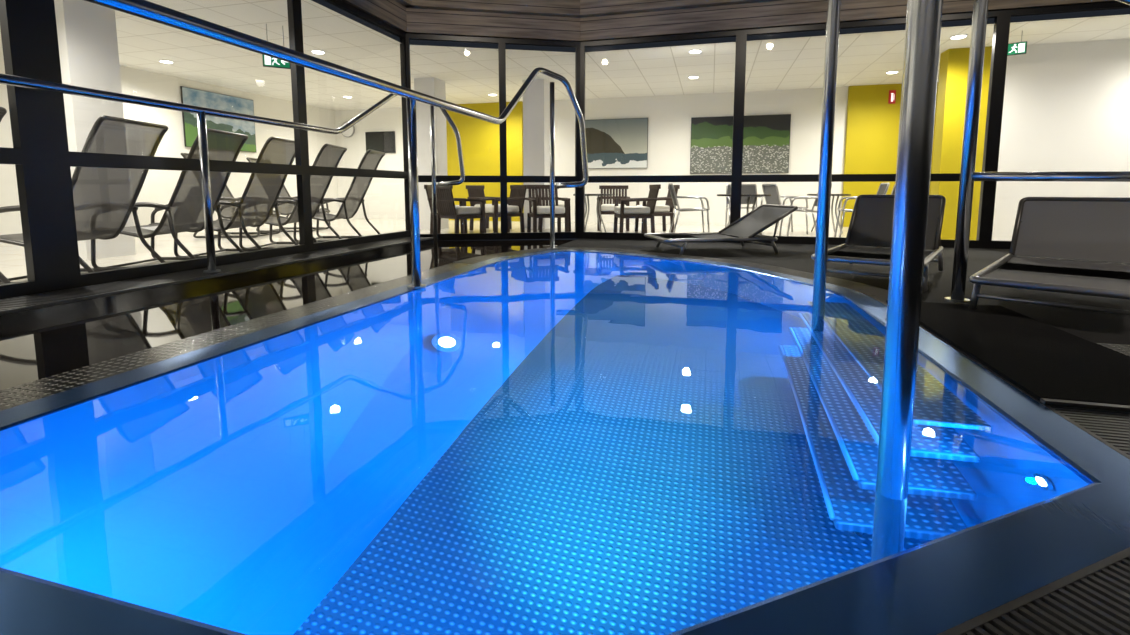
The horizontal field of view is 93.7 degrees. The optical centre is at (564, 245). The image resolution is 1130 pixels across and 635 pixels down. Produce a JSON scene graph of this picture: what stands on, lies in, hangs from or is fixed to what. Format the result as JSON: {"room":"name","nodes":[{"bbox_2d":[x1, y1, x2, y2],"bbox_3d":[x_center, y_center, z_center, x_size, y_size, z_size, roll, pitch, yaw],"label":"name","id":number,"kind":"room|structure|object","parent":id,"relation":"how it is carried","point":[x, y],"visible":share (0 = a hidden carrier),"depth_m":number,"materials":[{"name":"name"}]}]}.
{"room":"indoor swimming pool","nodes":[
{"label":"indoor swimming pool","id":0,"kind":"room"},
{"bbox_2d":[54,0,135,259],"bbox_3d":[-5.315,-1.275,5.862,0.500,2.800,0.500,2,6,15],"label":"wall column","id":1,"kind":"structure","parent":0,"point":[86,31],"depth_m":5.68,"materials":[{"name":"white paint"}]},
{"bbox_2d":[0,40,338,243],"bbox_3d":[-8.011,-1.375,6.802,0.100,2.800,15.100,2,6,15],"label":"wall","id":2,"kind":"structure","parent":0,"point":[158,187],"depth_m":9.61,"materials":[{"name":"white paint"}]},
{"bbox_2d":[180,86,253,114],"bbox_3d":[-6.872,-2.866,10.536,0.034,0.318,1.623,2,6,15],"label":"wall picture","id":3,"kind":"object","parent":2,"relation":"attached to","point":[200,98],"depth_m":10.45,"materials":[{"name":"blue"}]},
{"bbox_2d":[206,115,255,151],"bbox_3d":[-6.809,-2.271,10.831,0.034,0.639,1.146,2,6,15],"label":"wall picture","id":4,"kind":"object","parent":2,"relation":"attached to","point":[247,128],"depth_m":10.96,"materials":[{"name":"multicoloured paper"}]},
{"bbox_2d":[0,240,572,390],"bbox_3d":[-2.370,0.420,3.157,2.294,0.001,10.720,2,6,15],"label":"floor","id":5,"kind":"structure","parent":0,"point":[38,349],"depth_m":3.26,"materials":[{"name":"black tile"}]},
{"bbox_2d":[0,239,432,325],"bbox_3d":[-3.368,0.414,2.925,0.490,0.060,9.750,2,6,15],"label":"trim","id":6,"kind":"structure","parent":5,"relation":"on","point":[39,313],"depth_m":3.83,"materials":[{"name":"black metal"}]},
{"bbox_2d":[0,0,59,299],"bbox_3d":[-3.730,-1.011,2.378,0.070,2.890,2.200,2,6,15],"label":"window","id":7,"kind":"structure","parent":6,"relation":"on","point":[28,152],"depth_m":3.39,"materials":[{"name":"black metal"}]},
{"bbox_2d":[0,237,432,314],"bbox_3d":[-2.945,0.222,4.337,0.405,0.020,6.720,2,6,15],"label":"ledge","id":8,"kind":"object","parent":6,"relation":"on","point":[22,303],"visible":0.94,"depth_m":3.98,"materials":[{"name":"grey metal"}]},
{"bbox_2d":[0,0,464,289],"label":"window","id":9,"kind":"structure","parent":6,"relation":"on","point":[60,159],"depth_m":4.02,"materials":[{"name":"black metal"}]},
{"bbox_2d":[297,0,410,251],"bbox_3d":[-2.553,-1.465,6.657,0.070,2.890,2.080,2,6,15],"label":"window","id":10,"kind":"structure","parent":6,"relation":"on","point":[310,170],"depth_m":6.55,"materials":[{"name":"black"}]},
{"bbox_2d":[0,218,848,281],"bbox_3d":[-0.018,0.254,4.723,16.500,0.001,15.000,2,6,15],"label":"floor","id":11,"kind":"structure","parent":0,"point":[12,257],"depth_m":8.95,"materials":[{"name":"beige tile"}]},
{"bbox_2d":[0,107,10,283],"bbox_3d":[-4.426,-0.269,3.389,1.146,1.315,0.784,0,6,-1],"label":"recliner chair","id":12,"kind":"object","parent":11,"relation":"on","point":[3,111],"visible":0.59,"depth_m":3.80,"materials":[{"name":"grey fabric"}]},
{"bbox_2d":[0,115,167,283],"bbox_3d":[-4.088,-0.380,4.431,1.146,1.315,0.784,0,6,-2],"label":"recliner chair","id":13,"kind":"object","parent":11,"relation":"on","point":[104,199],"visible":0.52,"depth_m":4.42,"materials":[{"name":"grey fabric"}]},
{"bbox_2d":[91,128,247,267],"bbox_3d":[-3.864,-0.466,5.247,1.146,1.315,0.784,0,6,-2],"label":"recliner chair","id":14,"kind":"object","parent":11,"relation":"on","point":[184,212],"visible":0.66,"depth_m":5.17,"materials":[{"name":"grey fabric"}]},
{"bbox_2d":[141,226,156,229],"bbox_3d":[-3.877,-0.374,5.296,0.525,0.442,0.320,0,6,-2],"label":"towel","id":15,"kind":"object","parent":14,"relation":"on","point":[151,227],"visible":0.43,"depth_m":5.22,"materials":[{"name":"white fabric"}]},
{"bbox_2d":[181,153,280,237],"bbox_3d":[-5.352,-0.818,8.567,1.146,1.315,0.784,0,6,-5],"label":"recliner chair","id":16,"kind":"object","parent":11,"relation":"on","point":[227,213],"visible":0.23,"depth_m":8.53,"materials":[{"name":"grey fabric"}]},
{"bbox_2d":[174,137,297,256],"bbox_3d":[-3.693,-0.552,6.055,1.146,1.315,0.784,0,6,-1],"label":"recliner chair","id":17,"kind":"object","parent":11,"relation":"on","point":[261,193],"visible":0.66,"depth_m":6.01,"materials":[{"name":"grey fabric"}]},
{"bbox_2d":[246,157,330,231],"bbox_3d":[-5.035,-0.940,9.721,1.146,1.315,0.784,0,6,0],"label":"recliner chair","id":18,"kind":"object","parent":11,"relation":"on","point":[284,209],"visible":0.23,"depth_m":9.74,"materials":[{"name":"grey fabric"}]},
{"bbox_2d":[239,144,346,247],"bbox_3d":[-3.512,-0.642,6.904,1.146,1.315,0.784,0,6,-3],"label":"recliner chair","id":19,"kind":"object","parent":11,"relation":"on","point":[329,155],"visible":0.52,"depth_m":6.93,"materials":[{"name":"grey fabric"}]},
{"bbox_2d":[293,149,384,241],"bbox_3d":[-3.309,-0.740,7.828,1.146,1.315,0.784,0,6,-2],"label":"recliner chair","id":20,"kind":"object","parent":11,"relation":"on","point":[359,186],"visible":0.73,"depth_m":7.80,"materials":[{"name":"grey fabric"}]},
{"bbox_2d":[424,185,465,233],"bbox_3d":[-2.065,-0.645,9.244,0.655,0.836,0.615,0,6,-5],"label":"dining chair","id":21,"kind":"object","parent":11,"relation":"on","point":[427,187],"visible":0.38,"depth_m":8.97,"materials":[{"name":"brown wood"}]},
{"bbox_2d":[405,33,503,240],"bbox_3d":[-1.601,-1.554,7.779,1.377,2.950,0.070,-1,6,-10],"label":"window","id":22,"kind":"structure","parent":11,"relation":"on","point":[409,36],"depth_m":7.80,"materials":[{"name":"black metal"}]},
{"bbox_2d":[431,184,485,233],"bbox_3d":[-1.695,-0.561,8.453,0.655,0.836,0.615,-6,8,-44],"label":"dining chair","id":23,"kind":"object","parent":11,"relation":"on","point":[446,208],"visible":0.84,"depth_m":8.29,"materials":[{"name":"brown wood"}]},
{"bbox_2d":[455,206,480,214],"bbox_3d":[-1.644,-0.570,8.503,0.510,0.118,0.470,-6,8,-44],"label":"cushion","id":24,"kind":"object","parent":23,"relation":"on","point":[460,210],"depth_m":8.33,"materials":[{"name":"white fabric"}]},
{"bbox_2d":[466,185,511,230],"bbox_3d":[-1.438,-0.727,10.021,0.655,0.836,0.615,3,7,25],"label":"dining chair","id":25,"kind":"object","parent":11,"relation":"on","point":[474,191],"visible":0.4,"depth_m":10.01,"materials":[{"name":"brown wood"}]},
{"bbox_2d":[480,185,526,232],"bbox_3d":[-1.054,-0.631,9.115,0.655,0.836,0.615,-4,7,-34],"label":"dining chair","id":26,"kind":"object","parent":11,"relation":"on","point":[516,200],"visible":0.76,"depth_m":9.02,"materials":[{"name":"brown wood"}]},
{"bbox_2d":[485,205,518,212],"bbox_3d":[-1.114,-0.631,9.073,0.510,0.118,0.470,-4,7,-34],"label":"cushion","id":27,"kind":"object","parent":26,"relation":"on","point":[510,208],"depth_m":8.93,"materials":[{"name":"white fabric"}]},
{"bbox_2d":[502,38,579,239],"bbox_3d":[-0.347,-1.577,8.005,1.173,2.950,0.070,-1,6,-10],"label":"window","id":28,"kind":"structure","parent":11,"relation":"on","point":[513,41],"depth_m":8.00,"materials":[{"name":"black"}]},
{"bbox_2d":[526,185,568,231],"bbox_3d":[-0.301,-0.599,8.811,0.615,0.836,0.655,-2,6,-15],"label":"dining chair","id":29,"kind":"object","parent":11,"relation":"on","point":[536,210],"visible":0.86,"depth_m":8.89,"materials":[{"name":"brown wood"}]},
{"bbox_2d":[531,206,564,213],"bbox_3d":[-0.282,-0.596,8.740,0.470,0.118,0.510,-2,6,-15],"label":"cushion","id":30,"kind":"object","parent":29,"relation":"on","point":[537,209],"depth_m":8.49,"materials":[{"name":"white fabric"}]},
{"bbox_2d":[538,196,570,231],"bbox_3d":[-0.236,-0.690,9.674,0.655,0.836,0.615,0,6,-5],"label":"dining chair","id":31,"kind":"object","parent":11,"relation":"on","point":[540,221],"visible":0.22,"depth_m":9.42,"materials":[{"name":"brown wood"}]},
{"bbox_2d":[573,194,612,231],"bbox_3d":[0.481,-0.561,9.139,0.680,0.670,0.680,2,6,15],"label":"dining table","id":32,"kind":"object","parent":11,"relation":"on","point":[587,195],"visible":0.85,"depth_m":9.04,"materials":[{"name":"grey"}]},
{"bbox_2d":[597,185,629,230],"bbox_3d":[0.915,-0.723,9.979,0.615,0.836,0.655,1,6,5],"label":"dining chair","id":33,"kind":"object","parent":11,"relation":"on","point":[607,206],"visible":0.55,"depth_m":10.19,"materials":[{"name":"brown wood"}]},
{"bbox_2d":[601,204,625,210],"bbox_3d":[0.908,-0.719,9.907,0.470,0.118,0.510,1,6,5],"label":"cushion","id":34,"kind":"object","parent":33,"relation":"on","point":[604,207],"depth_m":9.67,"materials":[{"name":"white fabric"}]},
{"bbox_2d":[613,184,660,232],"bbox_3d":[1.162,-0.582,8.650,0.655,0.836,0.615,0,6,-5],"label":"dining chair","id":35,"kind":"object","parent":11,"relation":"on","point":[621,211],"visible":0.93,"depth_m":8.42,"materials":[{"name":"brown wood"}]},
{"bbox_2d":[614,206,649,213],"bbox_3d":[1.090,-0.585,8.644,0.510,0.118,0.470,0,6,-5],"label":"cushion","id":36,"kind":"object","parent":35,"relation":"on","point":[617,209],"depth_m":8.42,"materials":[{"name":"white fabric"}]},
{"bbox_2d":[635,185,679,232],"bbox_3d":[1.615,-0.656,9.352,0.655,0.836,0.615,0,6,-5],"label":"dining chair","id":37,"kind":"object","parent":11,"relation":"on","point":[665,210],"visible":0.54,"depth_m":9.13,"materials":[{"name":"brown wood"}]},
{"bbox_2d":[636,205,669,211],"bbox_3d":[1.542,-0.660,9.345,0.510,0.118,0.470,0,6,-5],"label":"cushion","id":38,"kind":"object","parent":37,"relation":"on","point":[658,208],"depth_m":9.13,"materials":[{"name":"white fabric"}]},
{"bbox_2d":[580,30,741,239],"bbox_3d":[1.339,-1.556,7.807,2.300,2.950,0.070,2,6,15],"label":"window","id":39,"kind":"structure","parent":11,"relation":"on","point":[732,178],"depth_m":7.76,"materials":[{"name":"black"}]},
{"bbox_2d":[668,183,709,232],"bbox_3d":[1.950,-0.565,8.364,0.608,0.847,0.566,1,6,5],"label":"chair","id":40,"kind":"object","parent":11,"relation":"on","point":[671,186],"visible":0.93,"depth_m":8.14,"materials":[{"name":"silver metal"}]},
{"bbox_2d":[725,184,762,226],"bbox_3d":[3.082,-0.651,9.175,0.566,0.847,0.608,1,6,10],"label":"chair","id":41,"kind":"object","parent":11,"relation":"on","point":[746,188],"visible":0.51,"depth_m":9.37,"materials":[{"name":"silver metal"}]},
{"bbox_2d":[717,194,770,234],"bbox_3d":[2.804,-0.478,8.352,0.816,0.670,0.816,0,6,-2],"label":"dining table","id":42,"kind":"object","parent":11,"relation":"on","point":[742,195],"visible":0.41,"depth_m":8.13,"materials":[{"name":"silver metal"}]},
{"bbox_2d":[762,184,807,234],"bbox_3d":[3.749,-0.638,9.055,0.608,0.847,0.566,0,6,-5],"label":"chair","id":43,"kind":"object","parent":11,"relation":"on","point":[774,199],"visible":0.53,"depth_m":8.94,"materials":[{"name":"silver metal"}]},
{"bbox_2d":[779,183,832,235],"bbox_3d":[3.627,-0.528,8.019,0.608,0.847,0.566,1,6,10],"label":"chair","id":44,"kind":"object","parent":11,"relation":"on","point":[793,197],"visible":0.38,"depth_m":8.12,"materials":[{"name":"grey metal"}]},
{"bbox_2d":[735,17,905,244],"bbox_3d":[3.505,-1.494,7.218,2.190,2.950,0.070,2,6,15],"label":"window","id":45,"kind":"structure","parent":11,"relation":"on","point":[741,178],"depth_m":7.31,"materials":[{"name":"black metal"}]},
{"bbox_2d":[807,194,850,233],"bbox_3d":[4.520,-0.559,9.123,0.680,0.670,0.680,1,6,10],"label":"dining table","id":46,"kind":"object","parent":11,"relation":"on","point":[833,195],"visible":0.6,"depth_m":8.99,"materials":[{"name":"silver metal"}]},
{"bbox_2d":[834,182,889,236],"bbox_3d":[4.336,-0.502,7.769,0.608,0.847,0.566,2,6,20],"label":"chair","id":47,"kind":"object","parent":11,"relation":"on","point":[883,187],"visible":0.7,"depth_m":7.65,"materials":[{"name":"silver metal"}]},
{"bbox_2d":[930,10,1004,247],"bbox_3d":[4.985,-1.451,6.815,0.880,2.950,0.070,2,6,15],"label":"window","id":48,"kind":"structure","parent":11,"relation":"on","point":[998,15],"depth_m":6.69,"materials":[{"name":"black metal"}]},
{"bbox_2d":[985,1,1129,248],"bbox_3d":[6.316,-1.413,6.453,1.880,2.950,0.070,2,6,15],"label":"window","id":49,"kind":"structure","parent":11,"relation":"on","point":[989,243],"depth_m":6.58,"materials":[{"name":"black"}]},
{"bbox_2d":[414,77,448,229],"bbox_3d":[-2.540,-1.725,10.107,0.420,2.800,0.420,2,6,15],"label":"wall column","id":50,"kind":"structure","parent":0,"point":[432,86],"depth_m":9.92,"materials":[{"name":"white paint"}]},
{"bbox_2d":[446,101,523,220],"bbox_3d":[-2.152,-2.014,12.837,2.400,2.800,0.100,2,6,15],"label":"wall","id":51,"kind":"structure","parent":0,"point":[480,142],"depth_m":12.70,"materials":[{"name":"yellow paint"}]},
{"bbox_2d":[523,79,549,228],"bbox_3d":[-0.536,-1.738,10.232,0.420,2.800,0.420,2,6,15],"label":"wall column","id":52,"kind":"structure","parent":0,"point":[536,99],"depth_m":10.01,"materials":[{"name":"white paint"}]},
{"bbox_2d":[0,0,1129,110],"bbox_3d":[-0.018,-2.531,4.428,16.500,0.001,15.000,2,6,15],"label":"ceiling","id":53,"kind":"structure","parent":0,"point":[469,75],"depth_m":8.45,"materials":[{"name":"white paint"}]},
{"bbox_2d":[159,60,173,62],"bbox_3d":[-6.386,-2.953,8.491,0.200,0.016,0.200,2,6,15],"label":"recessed light","id":54,"kind":"object","parent":53,"relation":"in","point":[163,61],"visible":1,"depth_m":8.45,"materials":[{"name":"white plastic"}]},
{"bbox_2d":[262,24,290,68],"bbox_3d":[-3.625,-2.504,6.644,0.306,0.521,0.043,-3,7,-28],"label":"exit sign","id":55,"kind":"object","parent":53,"relation":"hanging from","point":[268,61],"visible":0.56,"depth_m":6.64,"materials":[{"name":"green plastic"}]},
{"bbox_2d":[311,50,325,53],"bbox_3d":[-3.677,-2.891,7.899,0.200,0.016,0.200,2,6,15],"label":"recessed light","id":56,"kind":"object","parent":53,"relation":"in","point":[312,51],"visible":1,"depth_m":7.88,"materials":[{"name":"white plastic"}]},
{"bbox_2d":[688,49,701,52],"bbox_3d":[1.933,-2.887,7.867,0.200,0.016,0.200,2,6,15],"label":"recessed light","id":57,"kind":"object","parent":53,"relation":"in","point":[693,50],"visible":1,"depth_m":7.84,"materials":[{"name":"white plastic"}]},
{"bbox_2d":[886,71,898,73],"bbox_3d":[5.717,-3.035,9.261,0.200,0.016,0.200,2,6,15],"label":"recessed light","id":58,"kind":"object","parent":53,"relation":"in","point":[888,72],"visible":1,"depth_m":9.24,"materials":[{"name":"white plastic"}]},
{"bbox_2d":[949,34,967,38],"bbox_3d":[5.281,-2.807,7.111,0.200,0.016,0.200,2,6,15],"label":"recessed light","id":59,"kind":"object","parent":53,"relation":"in","point":[958,36],"visible":1,"depth_m":7.07,"materials":[{"name":"white plastic"}]},
{"bbox_2d":[1007,31,1026,55],"bbox_3d":[5.856,-2.647,6.931,0.289,0.296,0.041,5,8,40],"label":"exit sign","id":60,"kind":"object","parent":53,"relation":"hanging from","point":[1018,48],"visible":0.75,"depth_m":6.89,"materials":[{"name":"green plastic"}]},
{"bbox_2d":[335,87,847,225],"bbox_3d":[1.974,-1.906,11.818,16.500,2.800,0.100,2,6,15],"label":"wall","id":61,"kind":"structure","parent":0,"point":[669,117],"depth_m":11.65,"materials":[{"name":"white paint"}]},
{"bbox_2d":[341,122,354,136],"bbox_3d":[-5.621,-3.011,13.700,0.400,0.400,0.053,2,6,15],"label":"wall clock","id":62,"kind":"object","parent":61,"relation":"attached to","point":[350,132],"visible":0.67,"depth_m":13.68,"materials":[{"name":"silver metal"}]},
{"bbox_2d":[365,131,395,152],"bbox_3d":[-4.702,-2.637,13.496,0.840,0.540,0.054,2,6,15],"label":"television","id":63,"kind":"object","parent":61,"relation":"attached to","point":[384,141],"visible":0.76,"depth_m":13.46,"materials":[{"name":"black plastic"}]},
{"bbox_2d":[585,118,647,168],"bbox_3d":[1.134,-2.300,11.927,1.450,1.100,0.034,2,6,15],"label":"wall picture","id":64,"kind":"object","parent":61,"relation":"attached to","point":[610,143],"visible":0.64,"depth_m":11.90,"materials":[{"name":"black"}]},
{"bbox_2d":[690,114,790,173],"bbox_3d":[3.690,-2.147,11.240,2.000,1.200,0.034,2,6,15],"label":"wall picture","id":65,"kind":"object","parent":61,"relation":"attached to","point":[766,138],"visible":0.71,"depth_m":11.20,"materials":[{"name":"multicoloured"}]},
{"bbox_2d":[555,238,1129,344],"bbox_3d":[2.811,0.554,1.892,9.540,0.001,11.000,2,6,15],"label":"floor","id":66,"kind":"structure","parent":0,"point":[1092,326],"depth_m":4.61,"materials":[{"name":"black tile"}]},
{"bbox_2d":[0,247,1129,634],"bbox_3d":[0.351,0.974,3.578,3.933,1.209,6.390,2,6,15],"label":"swimming pool","id":67,"kind":"object","parent":66,"relation":"in","point":[562,440],"visible":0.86,"depth_m":1.39,"materials":[{"name":"blue liquid"}]},
{"bbox_2d":[84,0,588,288],"bbox_3d":[-1.187,-0.688,3.364,0.540,2.141,7.158,2,6,20],"label":"handrail","id":68,"kind":"object","parent":67,"relation":"on","point":[144,9],"visible":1,"depth_m":3.90,"materials":[{"name":"silver metal"}]},
{"bbox_2d":[812,0,942,499],"bbox_3d":[1.170,-0.010,2.203,0.068,3.435,2.082,2,6,21],"label":"handrail","id":69,"kind":"object","parent":67,"relation":"on","point":[923,17],"visible":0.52,"depth_m":1.25,"materials":[{"name":"silver metal"}]},
{"bbox_2d":[644,204,797,255],"bbox_3d":[1.863,-0.218,6.467,1.637,0.557,0.856,-1,6,-9],"label":"sun lounger","id":70,"kind":"object","parent":66,"relation":"on","point":[749,226],"visible":1,"depth_m":6.45,"materials":[{"name":"grey fabric"}]},
{"bbox_2d":[811,195,945,290],"bbox_3d":[2.721,-0.084,4.532,0.776,0.696,1.569,5,8,39],"label":"sun lounger","id":71,"kind":"object","parent":66,"relation":"on","point":[871,222],"visible":0.76,"depth_m":4.87,"materials":[{"name":"grey fabric"}]},
{"bbox_2d":[886,300,1129,411],"bbox_3d":[2.196,0.462,2.578,0.640,0.016,1.730,2,6,15],"label":"mat","id":72,"kind":"object","parent":66,"relation":"on","point":[1052,365],"visible":1,"depth_m":2.34,"materials":[{"name":"black rubber"}]},
{"bbox_2d":[944,0,1129,302],"bbox_3d":[3.018,-0.665,2.867,0.139,2.208,1.471,-6,8,-42],"label":"handrail","id":73,"kind":"object","parent":66,"relation":"on","point":[968,175],"visible":0.95,"depth_m":3.31,"materials":[{"name":"silver metal"}]},
{"bbox_2d":[969,197,1129,314],"bbox_3d":[3.367,0.026,3.546,2.020,0.684,0.776,-6,8,-44],"label":"sun lounger","id":74,"kind":"object","parent":66,"relation":"on","point":[1078,228],"visible":0.98,"depth_m":3.95,"materials":[{"name":"grey fabric"}]},
{"bbox_2d":[1095,343,1129,356],"bbox_3d":[2.697,0.533,2.025,0.530,0.011,1.000,2,6,15],"label":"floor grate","id":75,"kind":"object","parent":66,"relation":"on","point":[1123,349],"visible":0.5,"depth_m":2.49,"materials":[{"name":"grey metal"}]},
{"bbox_2d":[841,82,937,226],"bbox_3d":[7.735,-1.729,10.147,4.300,2.800,0.100,2,6,15],"label":"wall","id":76,"kind":"structure","parent":0,"point":[872,124],"depth_m":10.51,"materials":[{"name":"yellow paint"}]},
{"bbox_2d":[888,90,895,103],"bbox_3d":[6.377,-2.905,10.327,0.120,0.256,0.014,2,6,15],"label":"fire extinguisher sign","id":77,"kind":"object","parent":76,"relation":"attached to","point":[892,93],"visible":1,"depth_m":10.32,"materials":[{"name":"red"}]},
{"bbox_2d":[930,46,991,239],"bbox_3d":[5.964,-1.496,7.949,0.650,2.800,0.300,2,6,15],"label":"wall","id":78,"kind":"structure","parent":0,"point":[954,63],"depth_m":7.84,"materials":[{"name":"yellow paint"}]},
{"bbox_2d":[992,39,1129,240],"bbox_3d":[7.707,-1.449,7.500,2.950,2.800,0.250,2,6,15],"label":"wall","id":79,"kind":"structure","parent":0,"point":[1066,106],"depth_m":7.51,"materials":[{"name":"white paint"}]},
{"bbox_3d":[1.958,-3.034,1.824,11.350,0.050,11.150,2,6,15],"label":"ceiling","id":80,"kind":"structure","parent":0,"visible":0},
{"bbox_2d":[342,0,406,31],"bbox_3d":[-3.585,-2.803,2.722,0.160,0.600,9.900,2,6,15],"label":"trim","id":81,"kind":"structure","parent":80,"relation":"attached to","point":[391,12],"depth_m":6.96,"materials":[{"name":"brown wood"}]},
{"bbox_2d":[395,0,410,6],"bbox_3d":[-3.456,-2.960,2.644,0.120,0.270,9.850,2,6,15],"label":"trim","id":82,"kind":"structure","parent":80,"relation":"attached to","point":[402,2],"depth_m":7.23,"materials":[{"name":"brown wood"}]},
{"bbox_2d":[405,8,579,41],"bbox_3d":[-1.024,-3.330,7.696,2.550,0.600,0.160,-1,6,-10],"label":"trim","id":83,"kind":"structure","parent":80,"relation":"attached to","point":[419,20],"depth_m":7.63,"materials":[{"name":"brown wood"}]},
{"bbox_2d":[405,0,579,17],"bbox_3d":[-0.993,-3.480,7.546,2.469,0.270,0.121,-1,6,-10],"label":"trim","id":84,"kind":"structure","parent":80,"relation":"attached to","point":[561,8],"depth_m":7.55,"materials":[{"name":"brown wood"}]},
{"bbox_2d":[578,0,776,17],"bbox_3d":[4.510,-3.379,6.596,8.950,0.270,0.120,2,6,15],"label":"trim","id":85,"kind":"structure","parent":80,"relation":"attached to","point":[588,8],"depth_m":7.50,"materials":[{"name":"brown wood"}]},
{"bbox_2d":[580,0,1115,41],"bbox_3d":[4.546,-3.229,6.747,8.950,0.600,0.160,2,6,15],"label":"trim","id":86,"kind":"structure","parent":80,"relation":"attached to","point":[779,13],"depth_m":7.21,"materials":[{"name":"brown wood"}]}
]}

